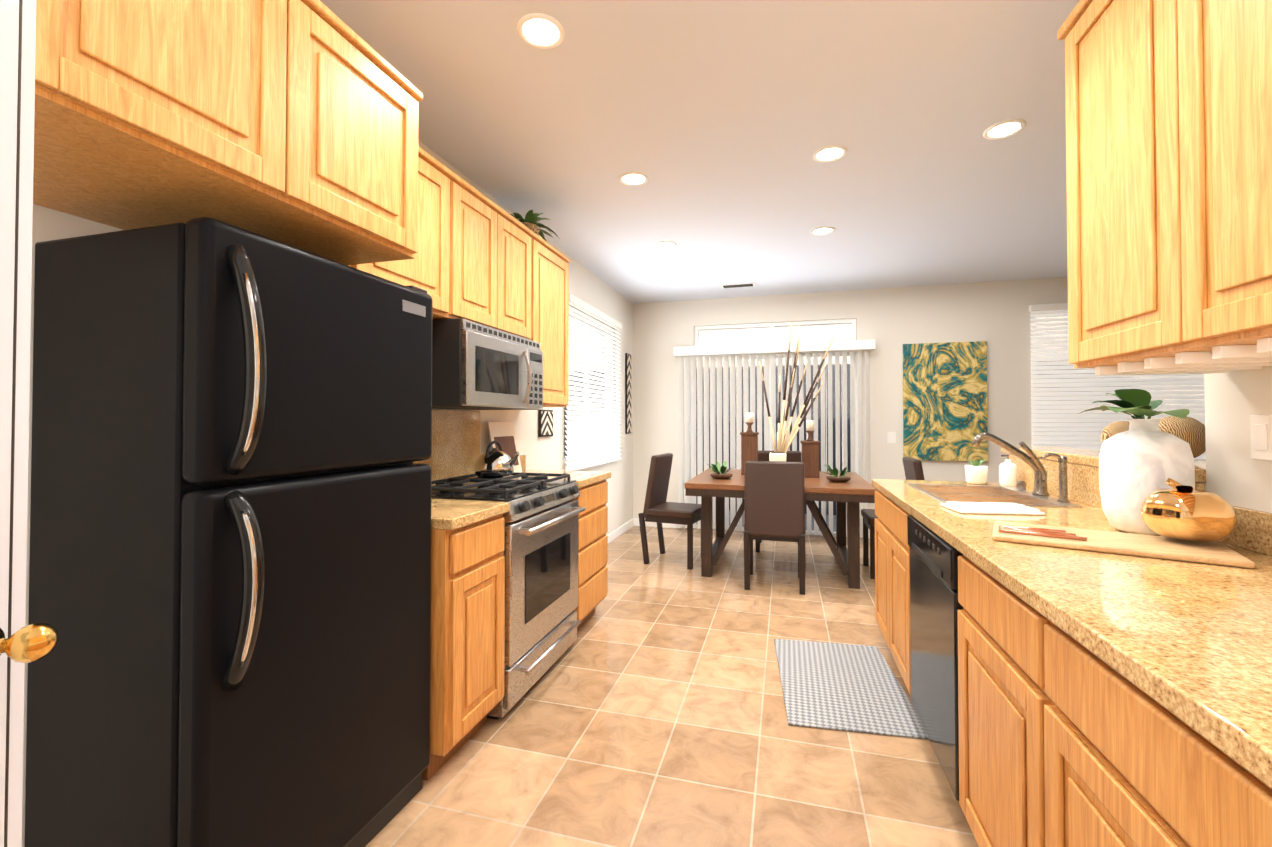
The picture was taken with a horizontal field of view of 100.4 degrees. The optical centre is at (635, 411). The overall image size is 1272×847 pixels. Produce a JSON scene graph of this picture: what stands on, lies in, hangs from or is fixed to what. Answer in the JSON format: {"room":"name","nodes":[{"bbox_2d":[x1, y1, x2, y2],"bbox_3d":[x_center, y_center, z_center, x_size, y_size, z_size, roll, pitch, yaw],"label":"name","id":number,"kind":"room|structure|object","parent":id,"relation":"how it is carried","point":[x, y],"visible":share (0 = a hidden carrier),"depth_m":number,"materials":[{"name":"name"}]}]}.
{"room":"kitchen","nodes":[
{"label":"kitchen","id":0,"kind":"room"},
{"bbox_2d":[22,141,632,846],"bbox_3d":[-1.096,-0.022,2.754,0.120,2.640,7.400,0,-1,16],"label":"wall","id":1,"kind":"structure","parent":0,"point":[598,293],"depth_m":4.04,"materials":[{"name":"beige paint"}]},
{"bbox_2d":[33,0,320,229],"bbox_3d":[-1.172,-0.770,1.133,0.613,0.535,0.536,0,-1,16],"label":"upper cabinet","id":2,"kind":"object","parent":1,"relation":"attached to","point":[294,123],"depth_m":1.10,"materials":[{"name":"brown wood"}]},
{"bbox_2d":[242,2,440,275],"bbox_3d":[-1.050,-0.763,1.566,0.613,0.535,0.609,0,-1,16],"label":"upper cabinet","id":3,"kind":"object","parent":1,"relation":"attached to","point":[381,191],"depth_m":1.52,"materials":[{"name":"brown wood"}]},
{"bbox_2d":[356,163,464,319],"bbox_3d":[-1.031,-0.730,2.119,0.348,0.635,0.608,0,-1,16],"label":"upper cabinet","id":4,"kind":"object","parent":1,"relation":"attached to","point":[446,286],"depth_m":2.29,"materials":[{"name":"brown wood"}]},
{"bbox_2d":[413,409,524,485],"bbox_3d":[-1.004,0.188,2.816,0.019,0.393,1.744,0,-1,16],"label":"backsplash","id":5,"kind":"structure","parent":1,"relation":"attached to","point":[455,433],"depth_m":2.87,"materials":[{"name":"beige stone"}]},
{"bbox_2d":[465,181,508,332],"bbox_3d":[-0.917,-0.724,2.524,0.348,0.635,0.513,0,-1,16],"label":"upper cabinet","id":6,"kind":"object","parent":1,"relation":"attached to","point":[486,223],"depth_m":2.57,"materials":[{"name":"brown wood"}]},
{"bbox_2d":[432,318,542,409],"bbox_3d":[-0.801,-0.206,2.687,0.454,0.382,0.757,0,-1,16],"label":"microwave","id":7,"kind":"object","parent":6,"relation":"attached to","point":[476,366],"visible":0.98,"depth_m":2.41,"materials":[{"name":"silver metal"}]},
{"bbox_2d":[509,214,536,341],"bbox_3d":[-0.821,-0.718,2.867,0.348,0.635,0.444,0,-1,16],"label":"upper cabinet","id":8,"kind":"object","parent":1,"relation":"attached to","point":[522,240],"depth_m":2.92,"materials":[{"name":"brown wood"}]},
{"bbox_2d":[538,410,552,436],"bbox_3d":[-0.675,0.087,3.974,0.021,0.200,0.220,0,-1,16],"label":"picture","id":9,"kind":"object","parent":1,"relation":"attached to","point":[545,423],"visible":1,"depth_m":3.94,"materials":[{"name":"black"}]},
{"bbox_2d":[537,235,570,406],"bbox_3d":[-0.696,-0.531,3.306,0.348,0.995,0.615,0,-1,16],"label":"upper cabinet","id":10,"kind":"object","parent":1,"relation":"attached to","point":[552,265],"depth_m":3.31,"materials":[{"name":"brown wood"}]},
{"bbox_2d":[510,209,559,241],"bbox_3d":[-0.690,-1.143,3.299,0.370,0.225,0.406,0,-1,16],"label":"potted plant","id":11,"kind":"object","parent":10,"relation":"on","point":[530,220],"visible":0.5,"depth_m":3.25,"materials":[{"name":"green plant"}]},
{"bbox_2d":[564,309,612,464],"bbox_3d":[-0.471,-0.222,5.012,0.080,1.346,1.376,0,-1,16],"label":"window","id":12,"kind":"structure","parent":1,"relation":"in","point":[565,459],"depth_m":5.17,"materials":[{"name":"white"}]},
{"bbox_2d":[564,293,621,470],"bbox_3d":[-0.370,-0.225,4.984,0.061,1.455,1.440,0,-1,16],"label":"window blinds","id":13,"kind":"object","parent":12,"relation":"attached to","point":[592,444],"visible":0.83,"depth_m":4.86,"materials":[{"name":"white plastic"}]},
{"bbox_2d":[607,518,633,543],"bbox_3d":[-0.393,1.288,4.977,0.013,0.090,2.699,0,-1,16],"label":"baseboard","id":14,"kind":"structure","parent":1,"relation":"attached to","point":[619,531],"depth_m":5.75,"materials":[{"name":"white"}]},
{"bbox_2d":[625,353,630,433],"bbox_3d":[-0.086,-0.206,6.067,0.021,0.910,0.180,0,-1,16],"label":"picture","id":15,"kind":"object","parent":1,"relation":"attached to","point":[627,393],"visible":1,"depth_m":6.00,"materials":[{"name":"black"}]},
{"bbox_2d":[365,526,978,846],"bbox_3d":[2.032,1.334,1.851,6.620,0.100,7.640,0,-1,16],"label":"floor","id":16,"kind":"structure","parent":0,"point":[648,709],"depth_m":2.04,"materials":[{"name":"tile"}]},
{"bbox_2d":[0,0,36,846],"bbox_3d":[-0.641,0.239,0.294,0.037,2.018,0.760,0,-1,-20],"label":"entry door","id":17,"kind":"structure","parent":16,"relation":"on","point":[17,57],"depth_m":0.64,"materials":[{"name":"grey wood"}]},
{"bbox_2d":[0,623,57,662],"bbox_3d":[-0.736,0.265,0.594,0.118,0.068,0.103,0,-1,16],"label":"door knob","id":18,"kind":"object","parent":17,"relation":"attached to","point":[31,643],"depth_m":0.60,"materials":[{"name":"gold metal"}]},
{"bbox_2d":[24,217,432,846],"bbox_3d":[-1.025,0.429,1.519,0.643,1.700,0.753,0,-1,16],"label":"fridge","id":19,"kind":"object","parent":16,"relation":"on","point":[230,553],"visible":1,"depth_m":1.21,"materials":[{"name":"black metal"}]},
{"bbox_2d":[422,509,509,780],"bbox_3d":[-0.887,0.849,2.090,0.628,0.873,0.390,0,-1,16],"label":"base cabinet","id":20,"kind":"object","parent":16,"relation":"on","point":[467,622],"depth_m":1.92,"materials":[{"name":"brown wood"}]},
{"bbox_2d":[431,498,509,524],"bbox_3d":[-0.883,0.393,2.096,0.637,0.039,0.396,0,-1,16],"label":"countertop","id":21,"kind":"structure","parent":20,"relation":"on","point":[443,511],"depth_m":2.02,"materials":[{"name":"beige stone"}]},
{"bbox_2d":[431,472,585,719],"bbox_3d":[-0.689,0.818,2.639,0.687,0.957,0.765,0,-1,16],"label":"stove","id":22,"kind":"object","parent":16,"relation":"on","point":[540,554],"visible":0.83,"depth_m":2.44,"materials":[{"name":"silver metal"}]},
{"bbox_2d":[474,441,519,476],"bbox_3d":[-0.733,0.248,2.814,0.252,0.187,0.208,0,-1,16],"label":"kettle","id":23,"kind":"object","parent":22,"relation":"on","point":[494,462],"visible":1,"depth_m":2.75,"materials":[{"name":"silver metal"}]},
{"bbox_2d":[473,477,610,628],"bbox_3d":[-0.551,0.868,3.282,0.627,0.873,0.540,0,-1,16],"label":"base cabinet","id":24,"kind":"object","parent":16,"relation":"on","point":[592,522],"depth_m":3.17,"materials":[{"name":"brown wood"}]},
{"bbox_2d":[505,469,610,484],"bbox_3d":[-0.544,0.412,3.297,0.637,0.039,0.562,0,-1,16],"label":"countertop","id":25,"kind":"structure","parent":24,"relation":"on","point":[581,477],"depth_m":3.33,"materials":[{"name":"beige stone"}]},
{"bbox_2d":[487,422,521,471],"bbox_3d":[-0.812,0.229,3.293,0.076,0.324,0.300,0,-1,16],"label":"photo card","id":26,"kind":"object","parent":25,"relation":"on","point":[503,434],"visible":0.67,"depth_m":3.32,"materials":[{"name":"beige paper"}]},
{"bbox_2d":[638,453,700,569],"bbox_3d":[0.336,0.857,4.730,0.503,0.947,0.440,0,-1,24],"label":"chair","id":27,"kind":"object","parent":16,"relation":"on","point":[659,509],"visible":0.9,"depth_m":4.61,"materials":[{"name":"black"}]},
{"bbox_2d":[744,461,805,594],"bbox_3d":[1.061,0.847,4.053,0.440,0.947,0.503,0,-1,16],"label":"chair","id":28,"kind":"object","parent":16,"relation":"on","point":[774,500],"visible":1,"depth_m":3.88,"materials":[{"name":"black"}]},
{"bbox_2d":[755,450,801,551],"bbox_3d":[1.404,0.864,5.196,0.440,0.947,0.503,0,-1,16],"label":"chair","id":29,"kind":"object","parent":16,"relation":"on","point":[791,456],"visible":0.23,"depth_m":5.25,"materials":[{"name":"black"}]},
{"bbox_2d":[685,469,876,588],"bbox_3d":[1.226,0.946,4.563,1.400,0.760,1.270,0,-1,16],"label":"dining table","id":30,"kind":"object","parent":16,"relation":"on","point":[854,492],"visible":0.71,"depth_m":4.12,"materials":[{"name":"brown wood"}]},
{"bbox_2d":[705,461,734,478],"bbox_3d":[0.704,0.493,4.476,0.326,0.141,0.291,0,-1,16],"label":"potted plant","id":31,"kind":"object","parent":30,"relation":"on","point":[717,468],"visible":1,"depth_m":4.42,"materials":[{"name":"green plant"}]},
{"bbox_2d":[740,412,758,474],"bbox_3d":[1.030,0.289,4.800,0.160,0.560,0.160,0,-1,16],"label":"candle holder","id":32,"kind":"object","parent":30,"relation":"on","point":[749,444],"visible":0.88,"depth_m":4.74,"materials":[{"name":"brown wood"}]},
{"bbox_2d":[759,322,834,461],"bbox_3d":[1.386,-0.098,4.548,0.635,1.325,0.177,0,-1,16],"label":"vase","id":33,"kind":"object","parent":30,"relation":"on","point":[779,453],"visible":0.85,"depth_m":4.54,"materials":[{"name":"beige"}]},
{"bbox_2d":[800,420,819,477],"bbox_3d":[1.517,0.321,4.610,0.160,0.490,0.160,0,-1,16],"label":"candle holder","id":34,"kind":"object","parent":30,"relation":"on","point":[810,453],"visible":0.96,"depth_m":4.54,"materials":[{"name":"brown wood"}]},
{"bbox_2d":[821,463,855,481],"bbox_3d":[1.606,0.489,4.231,0.301,0.142,0.274,0,-1,16],"label":"potted plant","id":35,"kind":"object","parent":30,"relation":"on","point":[835,477],"visible":1,"depth_m":4.20,"materials":[{"name":"green plant"}]},
{"bbox_2d":[774,639,928,739],"bbox_3d":[0.976,1.290,2.545,0.550,0.009,0.860,0,-1,11],"label":"rug","id":36,"kind":"object","parent":16,"relation":"on","point":[844,687],"visible":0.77,"depth_m":2.44,"materials":[{"name":"grey fabric"}]},
{"bbox_2d":[861,456,924,578],"bbox_3d":[2.136,0.851,4.323,0.503,0.947,0.440,0,-1,16],"label":"chair","id":37,"kind":"object","parent":16,"relation":"on","point":[913,469],"visible":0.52,"depth_m":4.22,"materials":[{"name":"black"}]},
{"bbox_2d":[904,509,951,788],"bbox_3d":[1.350,0.846,1.786,0.650,0.870,0.606,0,-1,16],"label":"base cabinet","id":38,"kind":"object","parent":16,"relation":"on","point":[927,557],"depth_m":1.86,"materials":[{"name":"metal"}]},
{"bbox_2d":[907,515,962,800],"bbox_3d":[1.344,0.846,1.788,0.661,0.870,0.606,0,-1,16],"label":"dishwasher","id":39,"kind":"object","parent":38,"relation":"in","point":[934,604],"depth_m":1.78,"materials":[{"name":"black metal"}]},
{"bbox_2d":[872,485,1031,680],"bbox_3d":[1.579,0.855,2.506,0.698,0.873,0.900,0,-1,16],"label":"base cabinet","id":40,"kind":"object","parent":16,"relation":"on","point":[889,524],"depth_m":2.54,"materials":[{"name":"brown wood"}]},
{"bbox_2d":[952,545,1015,846],"bbox_3d":[1.208,0.835,1.188,0.698,0.873,0.618,0,-1,16],"label":"base cabinet","id":41,"kind":"object","parent":16,"relation":"on","point":[983,611],"depth_m":1.37,"materials":[{"name":"brown wood"}]},
{"bbox_2d":[1012,589,1271,846],"bbox_3d":[1.056,0.827,0.648,0.698,0.873,0.776,0,-1,16],"label":"base cabinet","id":42,"kind":"object","parent":16,"relation":"on","point":[1063,697],"depth_m":0.84,"materials":[{"name":"brown wood"}]},
{"bbox_2d":[872,479,1271,776],"bbox_3d":[1.164,0.377,1.056,0.708,0.039,3.970,0,-1,16],"label":"countertop","id":43,"kind":"structure","parent":42,"relation":"on","point":[1199,635],"depth_m":0.98,"materials":[{"name":"beige stone"}]},
{"bbox_2d":[965,460,987,483],"bbox_3d":[1.813,0.320,2.822,0.104,0.128,0.104,0,-1,16],"label":"potted plant","id":44,"kind":"object","parent":43,"relation":"on","point":[975,472],"visible":1,"depth_m":2.79,"materials":[{"name":"green plant"}]},
{"bbox_2d":[940,502,1044,514],"bbox_3d":[1.330,0.362,1.991,0.280,0.020,0.180,0,-1,8],"label":"dish towel","id":45,"kind":"object","parent":43,"relation":"on","point":[988,508],"visible":1,"depth_m":1.93,"materials":[{"name":"white fabric"}]},
{"bbox_2d":[908,483,1081,507],"bbox_3d":[1.583,0.468,2.417,0.491,0.190,0.656,0,-1,16],"label":"sink","id":46,"kind":"object","parent":43,"relation":"in","point":[939,493],"depth_m":2.42,"materials":[{"name":"silver metal"}]},
{"bbox_2d":[999,455,1016,486],"bbox_3d":[1.916,0.303,2.726,0.076,0.160,0.076,0,-1,16],"label":"soap bottle","id":47,"kind":"object","parent":43,"relation":"on","point":[1007,473],"visible":0.98,"depth_m":2.70,"materials":[{"name":"white ceramic"}]},
{"bbox_2d":[971,433,1069,502],"bbox_3d":[1.687,0.236,2.389,0.303,0.281,0.440,0,-1,16],"label":"faucet","id":48,"kind":"object","parent":43,"relation":"on","point":[1040,494],"depth_m":2.35,"materials":[{"name":"silver metal"}]},
{"bbox_2d":[992,521,1255,568],"bbox_3d":[1.282,0.355,1.454,0.500,0.016,0.260,-1,-1,35],"label":"cutting board","id":49,"kind":"object","parent":43,"relation":"on","point":[1163,547],"visible":1,"depth_m":1.38,"materials":[{"name":"beige wood"}]},
{"bbox_2d":[999,525,1086,540],"bbox_3d":[1.135,0.342,1.500,0.187,0.010,0.131,0,-1,16],"label":"utensils","id":50,"kind":"object","parent":49,"relation":"on","point":[1055,533],"visible":0.96,"depth_m":1.50,"materials":[{"name":"brown wood"}]},
{"bbox_2d":[1140,478,1236,541],"bbox_3d":[1.460,0.258,1.405,0.192,0.159,0.174,0,-1,16],"label":"ornament","id":51,"kind":"object","parent":49,"relation":"on","point":[1178,510],"visible":1,"depth_m":1.35,"materials":[{"name":"gold metal"}]},
{"bbox_2d":[1078,389,1194,535],"bbox_3d":[1.520,0.149,1.599,0.246,0.433,0.312,0,-1,16],"label":"vase","id":52,"kind":"object","parent":43,"relation":"on","point":[1142,458],"visible":0.85,"depth_m":1.56,"materials":[{"name":"white ceramic"}]},
{"bbox_2d":[320,0,1078,303],"bbox_3d":[2.032,-1.405,1.893,6.620,0.100,7.640,0,-1,16],"label":"ceiling","id":53,"kind":"structure","parent":0,"point":[718,123],"depth_m":2.53,"materials":[{"name":"white paint"}]},
{"bbox_2d":[517,13,564,48],"bbox_3d":[-0.338,-1.351,1.885,0.169,0.007,0.169,0,-1,-29],"label":"recessed light","id":54,"kind":"object","parent":53,"relation":"in","point":[540,30],"depth_m":1.88,"materials":[{"name":"white"}]},
{"bbox_2d":[619,172,648,185],"bbox_3d":[-0.013,-1.334,3.040,0.169,0.007,0.169,0,-1,-29],"label":"recessed light","id":55,"kind":"object","parent":53,"relation":"in","point":[629,178],"depth_m":3.03,"materials":[{"name":"white glass"}]},
{"bbox_2d":[655,241,676,248],"bbox_3d":[0.237,-1.316,4.185,0.169,0.007,0.169,0,-1,-29],"label":"recessed light","id":56,"kind":"object","parent":53,"relation":"in","point":[663,244],"depth_m":4.18,"materials":[{"name":"white"}]},
{"bbox_2d":[721,283,754,287],"bbox_3d":[1.048,-1.295,5.442,0.340,0.010,0.120,0,-1,16],"label":"ceiling vent","id":57,"kind":"object","parent":53,"relation":"in","point":[738,285],"visible":0.98,"depth_m":5.42,"materials":[{"name":"white metal"}]},
{"bbox_2d":[810,227,834,234],"bbox_3d":[1.366,-1.321,3.878,0.169,0.007,0.169,0,-1,-29],"label":"recessed light","id":58,"kind":"object","parent":53,"relation":"in","point":[820,230],"depth_m":3.87,"materials":[{"name":"white glass"}]},
{"bbox_2d":[813,145,846,161],"bbox_3d":[1.007,-1.338,2.753,0.169,0.007,0.169,0,-1,-29],"label":"recessed light","id":59,"kind":"object","parent":53,"relation":"in","point":[831,153],"depth_m":2.75,"materials":[{"name":"white"}]},
{"bbox_2d":[983,119,1025,139],"bbox_3d":[1.753,-1.342,2.522,0.169,0.007,0.169,0,-1,-29],"label":"recessed light","id":60,"kind":"object","parent":53,"relation":"in","point":[1007,128],"depth_m":2.52,"materials":[{"name":"white"}]},
{"bbox_2d":[633,277,1067,538],"bbox_3d":[3.052,0.020,5.491,6.620,2.640,0.120,0,-1,16],"label":"wall","id":61,"kind":"structure","parent":0,"point":[995,315],"depth_m":5.55,"materials":[{"name":"beige paint"}]},
{"bbox_2d":[634,518,677,527],"bbox_3d":[3.041,1.294,5.404,6.364,0.090,0.013,0,-1,16],"label":"baseboard","id":62,"kind":"structure","parent":61,"relation":"attached to","point":[653,524],"depth_m":6.20,"materials":[{"name":"white"}]},
{"bbox_2d":[694,319,855,345],"bbox_3d":[1.530,-0.863,5.944,1.746,0.256,0.080,0,-1,16],"label":"window","id":63,"kind":"structure","parent":61,"relation":"in","point":[697,329],"depth_m":5.91,"materials":[{"name":"white"}]},
{"bbox_2d":[690,351,862,537],"bbox_3d":[1.504,0.347,5.926,1.896,1.996,0.092,0,-1,16],"label":"sliding door","id":64,"kind":"structure","parent":61,"relation":"in","point":[856,401],"depth_m":5.78,"materials":[{"name":"white"}]},
{"bbox_2d":[674,339,874,537],"bbox_3d":[1.468,0.290,5.799,2.120,2.060,0.131,0,-1,16],"label":"door blinds","id":65,"kind":"object","parent":64,"relation":"attached to","point":[683,354],"visible":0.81,"depth_m":5.84,"materials":[{"name":"white plastic"}]},
{"bbox_2d":[887,432,895,442],"bbox_3d":[2.669,0.271,5.528,0.080,0.120,0.008,0,-1,16],"label":"switch plate","id":66,"kind":"object","parent":61,"relation":"attached to","point":[891,437],"visible":1,"depth_m":5.53,"materials":[{"name":"white plastic"}]},
{"bbox_2d":[903,341,987,461],"bbox_3d":[3.137,-0.101,5.387,0.760,1.200,0.032,0,-1,16],"label":"picture","id":67,"kind":"object","parent":61,"relation":"attached to","point":[945,411],"visible":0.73,"depth_m":5.37},
{"bbox_2d":[1032,312,1159,409],"bbox_3d":[4.706,-0.292,5.040,1.646,1.386,0.080,0,-1,16],"label":"window","id":68,"kind":"structure","parent":61,"relation":"in","point":[1082,382],"depth_m":5.20,"materials":[{"name":"white"}]},
{"bbox_2d":[1029,303,1205,460],"bbox_3d":[4.678,-0.296,4.939,1.710,1.495,0.061,0,-1,16],"label":"window blinds","id":69,"kind":"object","parent":68,"relation":"attached to","point":[1056,422],"visible":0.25,"depth_m":5.07,"materials":[{"name":"white plastic"}]},
{"bbox_2d":[1204,366,1271,512],"bbox_3d":[1.284,-0.065,-0.046,0.120,2.640,3.300,0,-1,16],"label":"wall","id":70,"kind":"structure","parent":0,"point":[1236,474],"depth_m":1.45,"materials":[{"name":"beige paint"}]},
{"bbox_2d":[1008,453,1271,556],"bbox_3d":[1.495,0.279,0.964,0.020,0.154,3.970,0,-1,16],"label":"backsplash","id":71,"kind":"structure","parent":70,"relation":"attached to","point":[1253,528],"depth_m":2.14,"materials":[{"name":"beige stone"}]},
{"bbox_2d":[1057,0,1271,371],"bbox_3d":[1.403,-0.654,1.297,0.369,1.040,0.546,0,-1,16],"label":"upper cabinet","id":72,"kind":"object","parent":70,"relation":"attached to","point":[1108,245],"depth_m":1.40,"materials":[{"name":"brown wood"}]},
{"bbox_2d":[1145,0,1271,359],"bbox_3d":[1.278,-0.661,0.853,0.369,1.040,0.622,0,-1,16],"label":"upper cabinet","id":73,"kind":"object","parent":70,"relation":"attached to","point":[1168,105],"depth_m":1.08,"materials":[{"name":"brown wood"}]},
{"bbox_2d":[1250,415,1271,460],"bbox_3d":[1.608,0.066,1.341,0.008,0.116,0.120,0,-1,16],"label":"switch plate","id":74,"kind":"object","parent":70,"relation":"attached to","point":[1261,437],"visible":1,"depth_m":1.36,"materials":[{"name":"white plastic"}]},
{"label":"outside","id":75,"kind":"structure","parent":0,"visible":0},
{"bbox_2d":[696,498,835,531],"bbox_3d":[1.108,1.390,4.137,28.000,0.100,23.300,0,-1,16],"label":"ground","id":76,"kind":"structure","parent":75,"point":[827,522],"depth_m":6.64,"materials":[{"name":"grey tile"}]},
{"bbox_2d":[564,361,1129,514],"bbox_3d":[0.388,0.308,2.762,8.610,2.020,9.630,0,-1,16],"label":"fence","id":77,"kind":"object","parent":76,"relation":"on","point":[819,417],"visible":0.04,"depth_m":7.23,"materials":[{"name":"grey"}]},
{"bbox_2d":[569,316,1201,471],"bbox_3d":[4.349,-1.650,11.998,17.000,6.220,5.100,0,-1,16],"label":"sky","id":78,"kind":"structure","parent":76,"relation":"on","point":[781,334],"depth_m":10.13,"materials":[{"name":"grey paint"}]},
{"bbox_3d":[1.924,0.756,2.213,0.120,1.068,1.420,0,-1,16],"label":"wall","id":79,"kind":"structure","parent":0,"visible":0},
{"bbox_2d":[1001,446,1205,482],"bbox_3d":[1.982,0.200,2.232,0.274,0.040,1.468,0,-1,16],"label":"half wall ledge","id":80,"kind":"object","parent":79,"relation":"on","point":[1086,457],"visible":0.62,"depth_m":2.27,"materials":[{"name":"stone"}]},
{"bbox_2d":[1101,421,1128,442],"bbox_3d":[2.005,0.108,2.179,0.140,0.140,0.140,0,-1,16],"label":"ball","id":81,"kind":"object","parent":80,"relation":"on","point":[1111,429],"visible":0.27,"depth_m":2.16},
{"bbox_2d":[1159,416,1205,457],"bbox_3d":[1.920,0.094,1.876,0.160,0.160,0.160,0,-1,16],"label":"ball","id":82,"kind":"object","parent":80,"relation":"on","point":[1190,431],"visible":0.42,"depth_m":1.82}
]}

